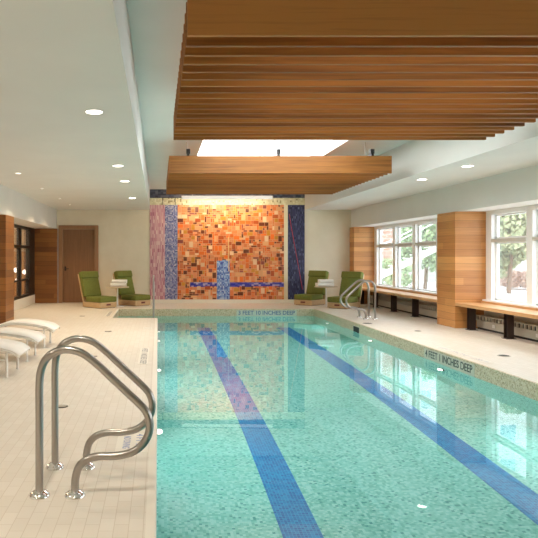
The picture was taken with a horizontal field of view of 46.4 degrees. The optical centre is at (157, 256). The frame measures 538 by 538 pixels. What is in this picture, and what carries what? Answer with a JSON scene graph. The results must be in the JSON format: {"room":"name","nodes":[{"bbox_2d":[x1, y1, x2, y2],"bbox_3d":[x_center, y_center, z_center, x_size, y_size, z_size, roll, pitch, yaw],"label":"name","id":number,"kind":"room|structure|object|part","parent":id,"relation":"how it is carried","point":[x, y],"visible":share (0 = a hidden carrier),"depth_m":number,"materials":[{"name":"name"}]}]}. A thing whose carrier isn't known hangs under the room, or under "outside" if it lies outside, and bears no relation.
{"room":"indoor swimming pool","nodes":[
{"label":"indoor swimming pool","id":0,"kind":"room"},
{"bbox_2d":[14,228,25,251],"bbox_3d":[-6.050,0.050,11.150,4.300,2.700,14.900,0,0,0],"label":"wall","id":1,"kind":"structure","parent":0,"point":[22,230],"depth_m":18.50,"materials":[{"name":"beige"}]},
{"bbox_2d":[14,294,34,310],"bbox_3d":[-3.800,1.270,7.250,0.200,0.260,22.500,0,0,0],"label":"wall","id":2,"kind":"structure","parent":0,"point":[26,301],"depth_m":16.93,"materials":[{"name":"beige"}]},
{"bbox_2d":[14,224,34,300],"bbox_3d":[-3.765,0.150,15.640,0.110,1.979,5.480,0,0,0],"label":"window","id":3,"kind":"structure","parent":2,"relation":"in","point":[30,232],"depth_m":17.63,"materials":[{"name":"brown metal"}]},
{"bbox_3d":[-3.765,1.105,15.640,0.110,0.070,5.480,0,0,0],"label":"sill","id":4,"kind":"part","parent":3,"relation":"part of","materials":[{"name":"brown metal"}]},
{"bbox_2d":[0,184,56,228],"bbox_3d":[-3.485,-1.125,7.250,0.830,0.570,22.500,0,0,0],"label":"wall","id":5,"kind":"structure","parent":0,"point":[26,211],"depth_m":14.48,"materials":[{"name":"white paint"}]},
{"bbox_2d":[0,0,149,209],"bbox_3d":[-2.125,-1.845,7.250,3.750,0.870,22.500,0,0,0],"label":"ceiling","id":6,"kind":"structure","parent":0,"point":[60,60],"depth_m":5.82,"materials":[{"name":"white paint"}]},
{"bbox_2d":[85,109,103,113],"bbox_3d":[-0.620,-1.406,5.940,0.188,0.008,0.188,0,0,0],"label":"recessed light","id":7,"kind":"object","parent":6,"relation":"in","point":[89,111],"visible":1,"depth_m":5.91,"materials":[{"name":"white ceramic"}]},
{"bbox_2d":[57,210,350,302],"bbox_3d":[1.350,-0.415,18.575,10.700,3.630,0.150,0,0,0],"label":"wall","id":8,"kind":"structure","parent":0,"point":[124,235],"depth_m":18.50,"materials":[{"name":"beige paint"}]},
{"bbox_2d":[57,229,58,302],"bbox_3d":[-3.022,0.280,18.470,0.033,2.240,0.060,0,0,0],"label":"trim","id":9,"kind":"structure","parent":8,"relation":"attached to","point":[57,229],"depth_m":18.45,"materials":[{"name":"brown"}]},
{"bbox_2d":[59,225,98,302],"bbox_3d":[-2.400,0.230,18.452,1.200,2.340,0.096,0,0,0],"label":"door","id":10,"kind":"structure","parent":8,"relation":"in","point":[78,244],"depth_m":18.48,"materials":[{"name":"brown wood"}]},
{"bbox_2d":[150,299,294,302],"bbox_3d":[2.083,1.350,18.477,4.705,0.100,0.045,0,0,0],"label":"baseboard","id":11,"kind":"structure","parent":8,"relation":"attached to","point":[151,300],"depth_m":18.45,"materials":[{"name":"beige tile"}]},
{"bbox_2d":[150,189,304,299],"bbox_3d":[2.092,-0.365,18.482,4.685,3.330,0.034,0,0,0],"label":"mural","id":12,"kind":"object","parent":8,"relation":"attached to","point":[200,248],"visible":0.99,"depth_m":18.48,"materials":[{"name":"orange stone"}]},
{"bbox_3d":[-0.020,-0.130,18.489,0.460,2.860,0.020,0,0,0],"label":"pink panel","id":13,"kind":"part","parent":12,"relation":"part of","materials":[{"name":"tile"}]},
{"bbox_3d":[0.400,-0.130,18.489,0.380,2.860,0.020,0,0,0],"label":"lilac panel","id":14,"kind":"part","parent":12,"relation":"part of","materials":[{"name":"tile"}]},
{"bbox_3d":[4.180,-0.130,18.489,0.510,2.860,0.020,0,0,0],"label":"navy panel","id":15,"kind":"part","parent":12,"relation":"part of","materials":[{"name":"tile"}]},
{"bbox_2d":[126,0,410,188],"bbox_3d":[2.092,-2.155,7.300,4.685,0.250,22.600,0,0,0],"label":"ceiling","id":16,"kind":"structure","parent":0,"point":[156,26],"depth_m":7.38,"materials":[{"name":"white paint"}]},
{"bbox_2d":[181,194,272,198],"bbox_3d":[1.983,-1.834,17.552,2.624,0.382,0.107,0,0,0],"label":"light","id":17,"kind":"object","parent":16,"relation":"hanging from","point":[192,196],"visible":0.91,"depth_m":17.50,"materials":[{"name":"white"}]},
{"bbox_2d":[197,140,332,155],"bbox_3d":[2.060,-2.230,9.100,2.540,0.040,9.800,0,0,0],"label":"skylight panel","id":18,"kind":"object","parent":16,"relation":"attached to","point":[208,147],"depth_m":12.39,"materials":[{"name":"white"}]},
{"bbox_2d":[166,140,391,193],"bbox_3d":[2.105,-1.820,12.282,3.830,0.780,3.564,0,0,0],"label":"ceiling panel","id":19,"kind":"object","parent":16,"relation":"hanging from","point":[187,174],"visible":0.99,"depth_m":10.50,"materials":[{"name":"brown wood"}]},
{"bbox_2d":[173,0,537,139],"bbox_3d":[2.105,-1.820,5.732,3.830,0.780,3.564,0,0,0],"label":"ceiling panel","id":20,"kind":"object","parent":16,"relation":"hanging from","point":[249,69],"visible":1,"depth_m":4.74,"materials":[{"name":"brown wood"}]},
{"bbox_2d":[0,303,537,537],"bbox_3d":[1.350,1.460,7.250,10.700,0.120,22.500,0,0,0],"label":"floor","id":21,"kind":"structure","parent":0,"point":[113,505],"depth_m":5.86,"materials":[{"name":"beige tile"}]},
{"bbox_2d":[0,215,13,326],"bbox_3d":[-3.395,0.281,12.550,0.710,2.237,0.700,0,0,0],"label":"pillar","id":22,"kind":"structure","parent":21,"relation":"on","point":[6,221],"depth_m":12.26,"materials":[{"name":"brown wood"}]},
{"bbox_2d":[0,338,29,377],"bbox_3d":[-2.450,1.060,7.340,1.716,0.680,0.620,0,0,0],"label":"lounger","id":23,"kind":"object","parent":21,"relation":"on","point":[7,346],"visible":1,"depth_m":7.24,"materials":[{"name":"white plastic"}]},
{"bbox_3d":[-1.750,1.242,7.067,0.032,0.293,0.031,0,0,0],"label":"leg","id":24,"kind":"part","parent":23,"relation":"part of","materials":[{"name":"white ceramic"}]},
{"bbox_3d":[-2.450,0.959,7.043,1.716,0.438,0.027,0,0,0],"label":"rail","id":25,"kind":"part","parent":23,"relation":"part of","materials":[{"name":"white plastic"}]},
{"bbox_3d":[-1.750,1.242,7.613,0.032,0.293,0.031,0,0,0],"label":"leg","id":26,"kind":"part","parent":23,"relation":"part of","materials":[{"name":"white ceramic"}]},
{"bbox_2d":[0,327,45,361],"bbox_3d":[-2.450,1.060,8.430,1.716,0.680,0.620,0,0,0],"label":"lounger","id":27,"kind":"object","parent":21,"relation":"on","point":[34,336],"visible":0.98,"depth_m":8.33,"materials":[{"name":"white plastic"}]},
{"bbox_3d":[-2.450,0.959,8.133,1.716,0.438,0.027,0,0,0],"label":"rail","id":28,"kind":"part","parent":27,"relation":"part of","materials":[{"name":"white plastic"}]},
{"bbox_3d":[-1.750,1.242,8.157,0.032,0.293,0.031,0,0,0],"label":"leg","id":29,"kind":"part","parent":27,"relation":"part of","materials":[{"name":"white plastic"}]},
{"bbox_2d":[0,318,59,347],"bbox_3d":[-2.450,1.060,9.660,1.716,0.680,0.620,0,0,0],"label":"lounger","id":30,"kind":"object","parent":21,"relation":"on","point":[50,326],"visible":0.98,"depth_m":9.50,"materials":[{"name":"white plastic"}]},
{"bbox_3d":[-2.450,0.959,9.363,1.716,0.438,0.027,0,0,0],"label":"rail","id":31,"kind":"part","parent":30,"relation":"part of","materials":[{"name":"white plastic"}]},
{"bbox_2d":[35,229,56,302],"bbox_3d":[-3.395,0.281,18.439,0.710,2.237,0.119,0,0,0],"label":"pillar","id":32,"kind":"structure","parent":21,"relation":"on","point":[45,239],"depth_m":18.38,"materials":[{"name":"brown wood"}]},
{"bbox_2d":[29,345,153,499],"bbox_3d":[-0.390,0.960,3.570,0.730,0.880,0.124,0,0,0],"label":"grab rail","id":33,"kind":"object","parent":21,"relation":"on","point":[39,493],"visible":1,"depth_m":3.55,"materials":[{"name":"silver metal"}]},
{"bbox_2d":[78,271,116,308],"bbox_3d":[-1.688,0.907,16.918,0.600,0.986,1.000,0,0,-45],"label":"lounge chair","id":34,"kind":"object","parent":21,"relation":"on","point":[89,284],"visible":1,"depth_m":16.91,"materials":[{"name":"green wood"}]},
{"bbox_3d":[-1.944,0.870,17.174,0.275,0.750,0.580,0,0,45],"label":"panel","id":35,"kind":"part","parent":34,"relation":"part of","materials":[{"name":"brown wood"}]},
{"bbox_2d":[79,271,98,278],"bbox_3d":[-1.943,0.520,17.173,0.600,0.190,0.155,0,-17,-45],"label":"cushion","id":36,"kind":"object","parent":34,"relation":"on","point":[83,274],"depth_m":17.08,"materials":[{"name":"green fabric"}]},
{"bbox_2d":[80,278,100,296],"bbox_3d":[-1.883,0.852,17.113,0.586,0.545,0.125,0,-17,-45],"label":"cushion","id":37,"kind":"object","parent":34,"relation":"on","point":[88,286],"depth_m":17.01,"materials":[{"name":"green fabric"}]},
{"bbox_2d":[86,295,116,302],"bbox_3d":[-1.557,1.169,16.787,0.630,0.147,0.590,0,0,45],"label":"seat cushion","id":38,"kind":"object","parent":34,"relation":"on","point":[89,298],"depth_m":16.62,"materials":[{"name":"green fabric"}]},
{"bbox_2d":[45,335,155,470],"bbox_3d":[-0.380,0.960,4.050,0.730,0.880,0.124,0,0,0],"label":"grab rail","id":39,"kind":"object","parent":21,"relation":"on","point":[54,465],"visible":0.8,"depth_m":4.03,"materials":[{"name":"silver metal"}]},
{"bbox_2d":[106,286,128,306],"bbox_3d":[-1.130,1.120,17.050,0.650,0.560,0.650,0,0,0],"label":"side table","id":40,"kind":"object","parent":21,"relation":"on","point":[107,286],"visible":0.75,"depth_m":16.97,"materials":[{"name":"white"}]},
{"bbox_2d":[110,283,126,286],"bbox_3d":[-1.100,0.789,17.030,0.450,0.100,0.280,0,0,-4],"label":"folded towel","id":41,"kind":"object","parent":40,"relation":"on","point":[111,284],"visible":0.95,"depth_m":16.91,"materials":[{"name":"fabric"}]},
{"bbox_2d":[112,280,126,282],"bbox_3d":[-1.070,0.691,17.030,0.396,0.095,0.258,0,0,5],"label":"folded towel","id":42,"kind":"object","parent":41,"relation":"on","point":[113,281],"visible":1,"depth_m":16.91,"materials":[{"name":"fabric"}]},
{"bbox_2d":[113,270,149,305],"bbox_3d":[-0.768,0.907,17.698,0.600,0.986,1.000,0,0,-45],"label":"lounge chair","id":43,"kind":"object","parent":21,"relation":"on","point":[126,296],"visible":0.96,"depth_m":17.62,"materials":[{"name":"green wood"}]},
{"bbox_2d":[114,270,131,277],"bbox_3d":[-1.023,0.520,17.953,0.600,0.190,0.155,0,-17,-45],"label":"cushion","id":44,"kind":"object","parent":43,"relation":"on","point":[117,274],"depth_m":17.86,"materials":[{"name":"green fabric"}]},
{"bbox_2d":[115,277,134,294],"bbox_3d":[-0.963,0.852,17.893,0.586,0.545,0.125,0,-17,-45],"label":"cushion","id":45,"kind":"object","parent":43,"relation":"on","point":[121,291],"depth_m":17.86,"materials":[{"name":"green fabric"}]},
{"bbox_2d":[121,294,149,300],"bbox_3d":[-0.637,1.169,17.567,0.630,0.147,0.590,0,0,45],"label":"seat cushion","id":46,"kind":"object","parent":43,"relation":"on","point":[124,297],"depth_m":17.38,"materials":[{"name":"green fabric"}]},
{"bbox_2d":[115,433,148,452],"bbox_3d":[-0.190,1.398,4.600,0.240,0.003,0.480,0,0,0],"label":"depth marker","id":47,"kind":"object","parent":21,"relation":"on","point":[125,442],"visible":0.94,"depth_m":4.59,"materials":[{"name":"beige tile"}]},
{"bbox_2d":[138,348,148,363],"bbox_3d":[-0.200,1.398,8.650,0.130,0.003,1.420,0,0,0],"label":"depth marker","id":48,"kind":"object","parent":21,"relation":"on","point":[144,352],"visible":1,"depth_m":8.54,"materials":[{"name":"beige tile"}]},
{"bbox_2d":[145,318,157,537],"bbox_3d":[-0.529,1.407,7.456,1.042,0.022,12.912,0,0,0],"label":"trim","id":49,"kind":"structure","parent":21,"relation":"on","point":[151,505],"depth_m":3.99,"materials":[{"name":"beige tile"}]},
{"bbox_2d":[294,270,329,305],"bbox_3d":[4.488,0.907,17.818,0.600,0.986,1.000,0,0,45],"label":"lounge chair","id":50,"kind":"object","parent":21,"relation":"on","point":[314,296],"visible":0.98,"depth_m":17.76,"materials":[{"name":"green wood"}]},
{"bbox_2d":[294,294,322,299],"bbox_3d":[4.357,1.169,17.687,0.590,0.147,0.630,0,0,45],"label":"seat cushion","id":51,"kind":"object","parent":50,"relation":"on","point":[297,296],"depth_m":17.51,"materials":[{"name":"green fabric"}]},
{"bbox_2d":[306,277,327,294],"bbox_3d":[4.683,0.852,18.013,0.586,0.545,0.125,0,-17,45],"label":"cushion","id":52,"kind":"object","parent":50,"relation":"on","point":[311,289],"depth_m":18.00,"materials":[{"name":"green fabric"}]},
{"bbox_2d":[308,270,328,277],"bbox_3d":[4.743,0.520,18.073,0.600,0.190,0.155,0,-17,45],"label":"cushion","id":53,"kind":"object","parent":50,"relation":"on","point":[312,273],"depth_m":18.00,"materials":[{"name":"green fabric"}]},
{"bbox_2d":[314,286,337,306],"bbox_3d":[4.740,1.120,17.220,0.650,0.560,0.650,0,0,0],"label":"side table","id":54,"kind":"object","parent":21,"relation":"on","point":[325,287],"visible":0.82,"depth_m":17.11,"materials":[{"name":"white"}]},
{"bbox_2d":[315,283,333,285],"bbox_3d":[4.690,0.789,17.200,0.450,0.100,0.280,0,0,-4],"label":"folded towel","id":55,"kind":"object","parent":54,"relation":"on","point":[316,284],"visible":0.94,"depth_m":17.07,"materials":[{"name":"fabric"}]},
{"bbox_2d":[318,279,333,282],"bbox_3d":[4.720,0.691,17.200,0.396,0.095,0.258,0,0,5],"label":"folded towel","id":56,"kind":"object","parent":55,"relation":"on","point":[319,280],"visible":1,"depth_m":17.09,"materials":[{"name":"fabric"}]},
{"bbox_2d":[327,271,363,308],"bbox_3d":[5.148,0.907,16.738,0.600,0.986,1.000,0,0,45],"label":"lounge chair","id":57,"kind":"object","parent":21,"relation":"on","point":[348,277],"visible":0.84,"depth_m":16.74,"materials":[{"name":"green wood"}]},
{"bbox_2d":[327,296,357,302],"bbox_3d":[5.017,1.169,16.607,0.590,0.147,0.630,0,0,45],"label":"seat cushion","id":58,"kind":"object","parent":57,"relation":"on","point":[334,299],"depth_m":16.44,"materials":[{"name":"green fabric"}]},
{"bbox_2d":[339,278,361,297],"bbox_3d":[5.343,0.852,16.933,0.586,0.545,0.125,0,-17,45],"label":"cushion","id":59,"kind":"object","parent":57,"relation":"on","point":[346,283],"depth_m":16.88,"materials":[{"name":"green fabric"}]},
{"bbox_2d":[341,271,363,278],"bbox_3d":[5.403,0.520,16.993,0.600,0.190,0.155,0,-17,45],"label":"cushion","id":60,"kind":"object","parent":57,"relation":"on","point":[345,274],"depth_m":16.92,"materials":[{"name":"green fabric"}]},
{"bbox_3d":[5.404,0.870,16.994,0.580,0.750,0.275,0,0,45],"label":"panel","id":61,"kind":"part","parent":57,"relation":"part of","materials":[{"name":"brown wood"}]},
{"bbox_2d":[339,279,370,317],"bbox_3d":[4.530,0.960,14.020,0.730,0.880,0.124,0,0,0],"label":"grab rail","id":62,"kind":"object","parent":21,"relation":"on","point":[359,280],"visible":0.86,"depth_m":14.00,"materials":[{"name":"silver metal"}]},
{"bbox_2d":[345,280,377,319],"bbox_3d":[4.530,0.960,13.600,0.730,0.880,0.124,0,0,0],"label":"grab rail","id":63,"kind":"object","parent":21,"relation":"on","point":[370,281],"visible":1,"depth_m":13.58,"materials":[{"name":"silver metal"}]},
{"bbox_2d":[350,227,373,303],"bbox_3d":[6.160,0.262,18.290,0.720,2.277,0.419,0,0,0],"label":"pillar","id":64,"kind":"structure","parent":21,"relation":"on","point":[361,238],"depth_m":18.08,"materials":[{"name":"brown wood"}]},
{"bbox_2d":[360,286,436,316],"bbox_3d":[6.075,1.133,15.390,0.550,0.535,5.370,0,0,0],"label":"window bench","id":65,"kind":"object","parent":21,"relation":"on","point":[416,296],"visible":0.72,"depth_m":15.18,"materials":[{"name":"brown wood"}]},
{"bbox_3d":[5.982,1.176,17.950,0.115,0.432,0.110,0,0,0],"label":"leg","id":66,"kind":"part","parent":65,"relation":"part of","materials":[{"name":"brown metal"}]},
{"bbox_3d":[5.982,1.176,16.800,0.115,0.432,0.110,0,0,0],"label":"leg","id":67,"kind":"part","parent":65,"relation":"part of","materials":[{"name":"brown metal"}]},
{"bbox_3d":[5.982,1.176,15.500,0.115,0.432,0.110,0,0,0],"label":"leg","id":68,"kind":"part","parent":65,"relation":"part of","materials":[{"name":"brown metal"}]},
{"bbox_3d":[6.075,0.930,15.390,0.550,0.060,5.370,0,0,0],"label":"seat","id":69,"kind":"part","parent":65,"relation":"part of","materials":[{"name":"brown wood"}]},
{"bbox_3d":[5.982,1.176,14.200,0.115,0.432,0.110,0,0,0],"label":"leg","id":70,"kind":"part","parent":65,"relation":"part of","materials":[{"name":"brown metal"}]},
{"bbox_2d":[370,295,436,318],"bbox_3d":[6.265,1.264,15.325,0.200,0.272,5.150,0,0,0],"label":"heater","id":71,"kind":"object","parent":21,"relation":"on","point":[430,311],"visible":0.59,"depth_m":15.16,"materials":[{"name":"beige metal"}]},
{"bbox_2d":[437,212,485,327],"bbox_3d":[6.160,0.262,12.315,0.720,2.277,0.770,0,0,0],"label":"pillar","id":72,"kind":"structure","parent":21,"relation":"on","point":[461,236],"depth_m":11.93,"materials":[{"name":"brown wood"}]},
{"bbox_2d":[437,347,493,362],"bbox_3d":[4.360,1.398,8.750,0.130,0.003,1.420,0,0,0],"label":"depth marker","id":73,"kind":"object","parent":21,"relation":"on","point":[443,348],"visible":1,"depth_m":8.62,"materials":[{"name":"beige tile"}]},
{"bbox_2d":[455,301,537,338],"bbox_3d":[6.075,1.133,9.240,0.550,0.535,5.370,0,0,0],"label":"window bench","id":74,"kind":"object","parent":21,"relation":"on","point":[509,311],"visible":1,"depth_m":10.57,"materials":[{"name":"brown wood"}]},
{"bbox_3d":[5.982,1.176,11.660,0.115,0.432,0.110,0,0,0],"label":"leg","id":75,"kind":"part","parent":74,"relation":"part of","materials":[{"name":"brown metal"}]},
{"bbox_3d":[6.075,0.930,9.240,0.550,0.060,5.370,0,0,0],"label":"seat","id":76,"kind":"part","parent":74,"relation":"part of","materials":[{"name":"brown wood"}]},
{"bbox_3d":[5.982,1.176,10.420,0.115,0.432,0.110,0,0,0],"label":"leg","id":77,"kind":"part","parent":74,"relation":"part of","materials":[{"name":"brown metal"}]},
{"bbox_2d":[476,315,537,341],"bbox_3d":[6.265,1.264,9.225,0.200,0.272,5.250,0,0,0],"label":"heater","id":78,"kind":"object","parent":21,"relation":"on","point":[523,330],"visible":0.84,"depth_m":10.93,"materials":[{"name":"beige metal"}]},
{"bbox_2d":[476,315,537,331],"bbox_3d":[6.253,1.179,9.225,0.175,0.101,5.250,0,0,0],"label":"grille","id":79,"kind":"object","parent":78,"relation":"attached to","point":[521,326],"depth_m":10.96,"materials":[{"name":"beige metal"}]},
{"bbox_2d":[305,119,537,209],"bbox_3d":[5.567,-1.845,7.250,2.265,0.870,22.500,0,0,0],"label":"ceiling","id":80,"kind":"structure","parent":0,"point":[440,162],"depth_m":10.36,"materials":[{"name":"white paint"}]},
{"bbox_2d":[351,165,537,226],"bbox_3d":[6.275,-1.145,7.250,0.850,0.530,22.500,0,0,0],"label":"wall","id":81,"kind":"structure","parent":0,"point":[517,188],"depth_m":11.86,"materials":[{"name":"white paint"}]},
{"bbox_2d":[378,293,537,323],"bbox_3d":[6.535,1.140,7.250,0.330,0.520,22.500,0,0,0],"label":"wall","id":82,"kind":"structure","parent":0,"point":[499,315],"depth_m":11.71,"materials":[{"name":"beige paint"}]},
{"bbox_2d":[372,218,436,294],"bbox_3d":[6.440,0.001,15.390,0.220,1.759,5.380,0,0,0],"label":"window","id":83,"kind":"structure","parent":82,"relation":"in","point":[416,244],"depth_m":16.33,"materials":[{"name":"white wood"}]},
{"bbox_3d":[6.505,-0.568,17.858,0.050,0.465,0.045,0,0,0],"label":"sash","id":84,"kind":"part","parent":83,"relation":"part of","materials":[{"name":"white wood"}]},
{"bbox_3d":[6.505,0.280,17.858,0.050,1.110,0.045,0,0,0],"label":"sash","id":85,"kind":"part","parent":83,"relation":"part of","materials":[{"name":"white wood"}]},
{"bbox_3d":[6.505,-0.568,16.468,0.050,0.465,0.045,0,0,0],"label":"sash","id":86,"kind":"part","parent":83,"relation":"part of","materials":[{"name":"white wood"}]},
{"bbox_3d":[6.505,0.280,16.468,0.050,1.110,0.045,0,0,0],"label":"sash","id":87,"kind":"part","parent":83,"relation":"part of","materials":[{"name":"white wood"}]},
{"bbox_3d":[6.440,0.858,15.390,0.220,0.045,5.380,0,0,0],"label":"sill","id":88,"kind":"part","parent":83,"relation":"part of","materials":[{"name":"white"}]},
{"bbox_3d":[6.505,-0.568,15.178,0.050,0.465,0.045,0,0,0],"label":"sash","id":89,"kind":"part","parent":83,"relation":"part of","materials":[{"name":"white wood"}]},
{"bbox_3d":[6.505,0.280,15.178,0.050,1.110,0.045,0,0,0],"label":"sash","id":90,"kind":"part","parent":83,"relation":"part of","materials":[{"name":"white wood"}]},
{"bbox_2d":[482,204,537,307],"bbox_3d":[6.440,0.001,9.240,0.220,1.759,5.380,0,0,0],"label":"window","id":91,"kind":"structure","parent":82,"relation":"in","point":[493,240],"depth_m":11.06,"materials":[{"name":"white wood"}]},
{"bbox_3d":[6.505,-0.568,11.707,0.050,0.465,0.045,0,0,0],"label":"sash","id":92,"kind":"part","parent":91,"relation":"part of","materials":[{"name":"white"}]},
{"bbox_3d":[6.505,0.280,11.707,0.050,1.110,0.045,0,0,0],"label":"sash","id":93,"kind":"part","parent":91,"relation":"part of","materials":[{"name":"white wood"}]},
{"bbox_3d":[6.440,0.858,9.240,0.220,0.045,5.380,0,0,0],"label":"sill","id":94,"kind":"part","parent":91,"relation":"part of","materials":[{"name":"white"}]},
{"bbox_3d":[6.505,-0.785,11.175,0.050,0.030,1.110,0,0,0],"label":"sash","id":95,"kind":"part","parent":91,"relation":"part of","materials":[{"name":"white"}]},
{"bbox_3d":[6.505,-0.352,11.175,0.050,0.035,1.110,0,0,0],"label":"sash","id":96,"kind":"part","parent":91,"relation":"part of","materials":[{"name":"white wood"}]},
{"bbox_3d":[6.505,-0.260,11.175,0.050,0.030,1.110,0,0,0],"label":"sash","id":97,"kind":"part","parent":91,"relation":"part of","materials":[{"name":"white wood"}]},
{"bbox_3d":[6.505,0.818,11.175,0.050,0.035,1.110,0,0,0],"label":"sash","id":98,"kind":"part","parent":91,"relation":"part of","materials":[{"name":"white"}]},
{"bbox_3d":[6.505,0.280,10.418,0.050,1.110,0.045,0,0,0],"label":"sash","id":99,"kind":"part","parent":91,"relation":"part of","materials":[{"name":"white wood"}]},
{"bbox_3d":[-6.050,-1.350,11.150,4.300,0.100,14.900,0,0,0],"label":"ceiling","id":100,"kind":"structure","parent":0,"visible":0},
{"bbox_2d":[22,230,25,273],"bbox_3d":[-3.950,-0.385,18.100,0.140,1.830,0.140,0,0,0],"label":"pendant lamp","id":101,"kind":"object","parent":100,"relation":"hanging from","point":[24,270],"visible":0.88,"depth_m":18.10,"materials":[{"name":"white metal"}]},
{"bbox_3d":[-3.950,-0.455,18.100,0.011,1.690,0.011,0,0,22],"label":"cord","id":102,"kind":"part","parent":101,"relation":"part of","materials":[{"name":"black metal"}]},
{"bbox_3d":[-6.100,1.450,11.100,4.200,0.100,14.800,0,0,0],"label":"floor","id":103,"kind":"structure","parent":0,"visible":0},
{"bbox_2d":[14,251,25,296],"bbox_3d":[-5.300,0.625,18.390,2.600,1.550,0.180,0,0,0],"label":"cabinet","id":104,"kind":"object","parent":103,"relation":"on","point":[23,276],"visible":0.33,"depth_m":18.30,"materials":[{"name":"brown wood"}]},
{"bbox_3d":[1.555,2.353,8.615,5.210,1.495,15.230,0,0,0],"label":"basin","id":105,"kind":"object","parent":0,"visible":0},
{"bbox_2d":[153,275,154,317],"bbox_3d":[-0.105,1.339,14.650,0.042,1.783,1.144,0,0,0],"label":"stair handrail","id":106,"kind":"object","parent":105,"relation":"on","point":[153,275],"visible":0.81,"depth_m":14.68,"materials":[{"name":"silver metal"}]},
{"bbox_2d":[113,309,537,400],"bbox_3d":[1.555,1.512,8.615,5.270,0.186,15.290,0,0,0],"label":"trim","id":107,"kind":"structure","parent":105,"relation":"attached to","point":[529,390],"depth_m":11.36,"materials":[{"name":"tile"}]},
{"bbox_2d":[237,310,296,315],"bbox_3d":[2.885,1.503,16.224,1.600,0.150,0.006,0,0,0],"label":"depth marker","id":108,"kind":"object","parent":107,"relation":"attached to","point":[239,312],"visible":1,"depth_m":16.22,"materials":[{"name":"grey tile"}]},
{"bbox_2d":[353,325,359,332],"bbox_3d":[4.152,1.538,12.800,0.007,0.155,0.400,0,0,0],"label":"skimmer","id":109,"kind":"object","parent":107,"relation":"attached to","point":[355,328],"visible":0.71,"depth_m":12.78,"materials":[{"name":"black plastic"}]},
{"bbox_2d":[424,348,474,376],"bbox_3d":[4.154,1.502,8.780,0.006,0.153,1.520,0,0,0],"label":"depth marker","id":110,"kind":"object","parent":107,"relation":"attached to","point":[448,361],"visible":1,"depth_m":8.67,"materials":[{"name":"beige tile"}]},
{"bbox_2d":[118,316,537,537],"bbox_3d":[1.555,1.580,8.615,5.210,0.001,15.230,0,0,0],"label":"pool water","id":111,"kind":"object","parent":105,"relation":"in","point":[268,426],"visible":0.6,"depth_m":5.22,"materials":[{"name":"teal liquid"}]},
{"label":"outside","id":112,"kind":"structure","parent":0,"visible":0},
{"bbox_2d":[384,279,525,301],"bbox_3d":[43.350,1.825,50.000,73.300,0.150,120.000,0,0,0],"label":"paving","id":113,"kind":"object","parent":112,"point":[518,294],"depth_m":30.55,"materials":[{"name":"white concrete"}]},
{"bbox_2d":[382,229,405,277],"bbox_3d":[13.725,-2.900,48.100,8.650,9.300,8.400,0,0,0],"label":"brick building","id":114,"kind":"structure","parent":113,"relation":"on","point":[387,235],"depth_m":44.10,"materials":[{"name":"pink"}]},
{"bbox_2d":[382,258,411,287],"bbox_3d":[11.019,0.886,28.499,2.235,1.720,2.221,0,0,0],"label":"bush","id":115,"kind":"object","parent":113,"relation":"on","point":[406,280],"visible":0.42,"depth_m":28.12,"materials":[{"name":"green plant"}]},
{"bbox_2d":[382,224,435,277],"bbox_3d":[10.400,-0.004,24.630,4.600,3.368,1.260,0,0,0],"label":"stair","id":116,"kind":"structure","parent":113,"relation":"on","point":[430,250],"depth_m":24.50,"materials":[{"name":"white"}]},
{"bbox_2d":[401,224,435,288],"bbox_3d":[13.106,-0.650,29.994,2.904,4.674,3.012,0,0,0],"label":"leafy tree","id":117,"kind":"object","parent":113,"relation":"on","point":[428,233],"visible":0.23,"depth_m":29.41,"materials":[{"name":"green plant"}]},
{"bbox_2d":[421,260,525,281],"bbox_3d":[23.000,-1.625,42.650,9.400,6.750,1.900,0,0,0],"label":"building","id":118,"kind":"structure","parent":113,"relation":"on","point":[431,276],"depth_m":42.00,"materials":[{"name":"white"}]},
{"bbox_2d":[499,213,525,293],"bbox_3d":[15.957,-1.141,27.708,4.076,5.653,4.108,0,0,-3],"label":"leafy tree","id":119,"kind":"object","parent":113,"relation":"on","point":[509,225],"visible":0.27,"depth_m":26.75,"materials":[{"name":"green plant"}]},
{"bbox_2d":[499,270,525,288],"bbox_3d":[19.241,1.217,32.420,3.264,1.045,3.289,0,0,0],"label":"bush","id":120,"kind":"object","parent":113,"relation":"on","point":[518,280],"visible":0.44,"depth_m":31.84,"materials":[{"name":"pink plant"}]}
]}

